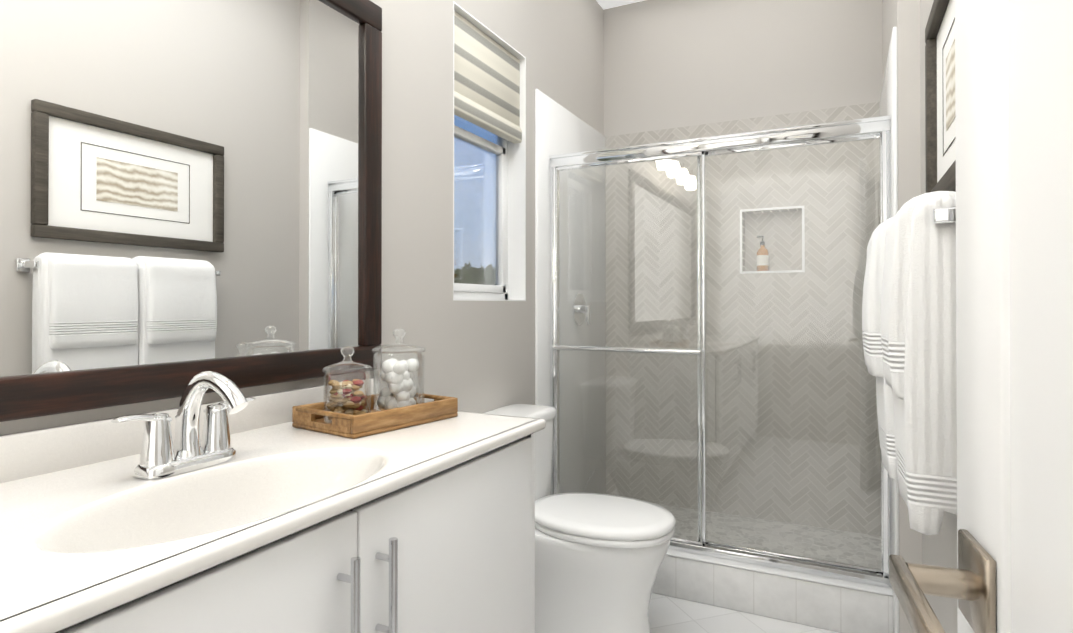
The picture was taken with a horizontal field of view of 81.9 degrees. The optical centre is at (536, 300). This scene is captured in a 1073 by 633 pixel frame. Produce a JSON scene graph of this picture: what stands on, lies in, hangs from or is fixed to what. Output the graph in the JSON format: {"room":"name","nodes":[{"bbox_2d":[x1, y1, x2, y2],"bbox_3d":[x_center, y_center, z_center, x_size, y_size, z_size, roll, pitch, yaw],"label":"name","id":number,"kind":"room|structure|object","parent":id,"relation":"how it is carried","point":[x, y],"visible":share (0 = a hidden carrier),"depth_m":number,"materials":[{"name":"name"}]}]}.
{"room":"bathroom","nodes":[
{"label":"bathroom","id":0,"kind":"room"},
{"bbox_2d":[0,0,603,434],"bbox_3d":[-0.613,-0.243,1.827,0.140,3.050,4.580,0,0,26],"label":"wall","id":1,"kind":"structure","parent":0,"point":[480,356],"depth_m":2.23,"materials":[{"name":"paint"}]},
{"bbox_2d":[0,0,381,421],"bbox_3d":[-0.931,-0.350,0.992,0.025,1.107,2.020,0,0,26],"label":"mirror","id":2,"kind":"object","parent":1,"relation":"attached to","point":[190,190],"visible":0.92,"depth_m":1.33,"materials":[{"name":"clear glass"}]},
{"bbox_2d":[453,1,525,300],"bbox_3d":[-0.241,-0.554,2.579,0.140,1.110,0.585,0,0,26],"label":"window","id":3,"kind":"structure","parent":1,"relation":"in","point":[489,216],"depth_m":2.71,"materials":[{"name":"white plastic"}]},
{"bbox_2d":[454,11,521,142],"bbox_3d":[-0.211,-0.909,2.567,0.046,0.381,0.567,0,0,26],"label":"window shade","id":4,"kind":"object","parent":3,"relation":"attached to","point":[486,82],"visible":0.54,"depth_m":2.54,"materials":[{"name":"fabric"}]},
{"bbox_2d":[535,89,605,493],"bbox_3d":[0.204,0.151,3.300,0.014,2.280,0.930,0,0,26],"label":"wall panel","id":5,"kind":"object","parent":1,"relation":"attached to","point":[559,129],"visible":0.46,"depth_m":3.26,"materials":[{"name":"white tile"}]},
{"bbox_2d":[572,293,589,324],"bbox_3d":[0.255,0.046,3.315,0.064,0.170,0.170,0,0,26],"label":"shower valve","id":6,"kind":"object","parent":5,"relation":"attached to","point":[580,313],"depth_m":3.30,"materials":[{"name":"silver metal"}]},
{"bbox_2d":[549,115,891,588],"bbox_3d":[0.713,0.195,2.687,1.442,1.804,0.104,0,0,26],"label":"shower door frame","id":7,"kind":"object","parent":1,"relation":"attached to","point":[821,134],"visible":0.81,"depth_m":2.67,"materials":[{"name":"clear glass"}]},
{"bbox_2d":[652,549,892,632],"bbox_3d":[0.721,1.192,2.697,1.442,0.190,0.160,0,0,26],"label":"shower curb","id":8,"kind":"structure","parent":1,"relation":"attached to","point":[833,604],"depth_m":2.49,"materials":[{"name":"tile"}]},
{"bbox_2d":[596,0,643,9],"bbox_3d":[0.140,-1.821,1.464,1.820,0.100,4.580,0,0,26],"label":"ceiling","id":9,"kind":"structure","parent":0,"point":[605,4],"depth_m":3.64,"materials":[{"name":"paint"}]},
{"bbox_2d":[603,0,882,535],"bbox_3d":[1.093,-0.233,3.457,1.470,3.050,0.144,0,0,26],"label":"wall","id":10,"kind":"structure","parent":0,"point":[674,70],"depth_m":3.37,"materials":[{"name":"tile"}]},
{"bbox_2d":[757,236,768,270],"bbox_3d":[1.231,-0.256,3.363,0.061,0.193,0.061,0,0,26],"label":"bottle","id":11,"kind":"object","parent":10,"relation":"in","point":[764,261],"depth_m":3.34,"materials":[{"name":"brown"}]},
{"bbox_2d":[648,593,839,632],"bbox_3d":[0.140,1.339,1.444,1.820,0.120,4.580,0,0,26],"label":"floor","id":12,"kind":"structure","parent":0,"point":[667,614],"depth_m":2.48,"materials":[{"name":"tile"}]},
{"bbox_2d":[0,377,545,632],"bbox_3d":[-0.697,0.751,0.797,0.614,1.048,2.130,0,0,26],"label":"bathroom vanity","id":13,"kind":"object","parent":12,"relation":"on","point":[279,523],"visible":0.92,"depth_m":1.07,"materials":[{"name":"white"}]},
{"bbox_2d":[111,371,255,478],"bbox_3d":[-0.590,0.217,1.116,0.188,0.179,0.270,0,0,26],"label":"faucet","id":14,"kind":"object","parent":13,"relation":"on","point":[161,456],"visible":1,"depth_m":1.11,"materials":[{"name":"silver metal"}]},
{"bbox_2d":[292,394,457,438],"bbox_3d":[-0.404,0.284,1.581,0.235,0.050,0.340,0,0,35],"label":"tray","id":15,"kind":"object","parent":13,"relation":"on","point":[308,416],"visible":0.77,"depth_m":1.48,"materials":[{"name":"brown wood"}]},
{"bbox_2d":[322,346,371,422],"bbox_3d":[-0.464,0.205,1.516,0.118,0.186,0.118,0,0,26],"label":"jar","id":16,"kind":"object","parent":15,"relation":"on","point":[344,396],"visible":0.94,"depth_m":1.50,"materials":[{"name":"clear glass"}]},
{"bbox_2d":[372,328,425,411],"bbox_3d":[-0.359,0.186,1.615,0.139,0.226,0.139,0,0,26],"label":"jar","id":17,"kind":"object","parent":15,"relation":"on","point":[395,375],"visible":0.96,"depth_m":1.60,"materials":[{"name":"clear glass"}]},
{"bbox_2d":[484,404,675,632],"bbox_3d":[0.166,0.864,2.382,0.755,0.843,0.521,0,0,26],"label":"toilet","id":18,"kind":"object","parent":12,"relation":"on","point":[599,558],"visible":0.56,"depth_m":2.17,"materials":[{"name":"white ceramic"}]},
{"bbox_2d":[653,503,880,574],"bbox_3d":[0.906,1.229,3.069,1.470,0.120,0.710,0,0,26],"label":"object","id":19,"kind":"structure","parent":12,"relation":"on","point":[750,528],"depth_m":3.05,"materials":[{"name":"tile"}]},
{"bbox_2d":[882,0,957,632],"bbox_3d":[0.862,-0.248,1.097,0.210,3.050,4.580,0,0,26],"label":"wall","id":20,"kind":"structure","parent":0,"point":[908,19],"depth_m":2.22,"materials":[{"name":"paint"}]},
{"bbox_2d":[879,27,899,632],"bbox_3d":[1.509,0.147,2.654,0.014,2.280,0.930,0,0,26],"label":"wall panel","id":21,"kind":"object","parent":20,"relation":"attached to","point":[888,103],"visible":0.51,"depth_m":2.25,"materials":[{"name":"white paint"}]},
{"bbox_2d":[862,191,956,534],"bbox_3d":[0.848,0.104,1.380,0.201,0.607,0.790,0,0,26],"label":"towel","id":22,"kind":"object","parent":20,"relation":"attached to","point":[909,317],"visible":0.83,"depth_m":1.06,"materials":[{"name":"white fabric"}]},
{"bbox_2d":[925,0,955,192],"bbox_3d":[0.947,-0.516,1.396,0.035,0.530,0.810,0,0,26],"label":"picture frame","id":23,"kind":"object","parent":20,"relation":"attached to","point":[940,146],"visible":0.33,"depth_m":1.62,"materials":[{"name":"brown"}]},
{"bbox_2d":[889,0,1072,632],"bbox_3d":[0.275,0.131,0.240,0.202,2.258,0.820,0,0,26],"label":"door","id":24,"kind":"structure","parent":20,"relation":"in","point":[1012,572],"depth_m":0.49,"materials":[{"name":"paint"}]}
]}

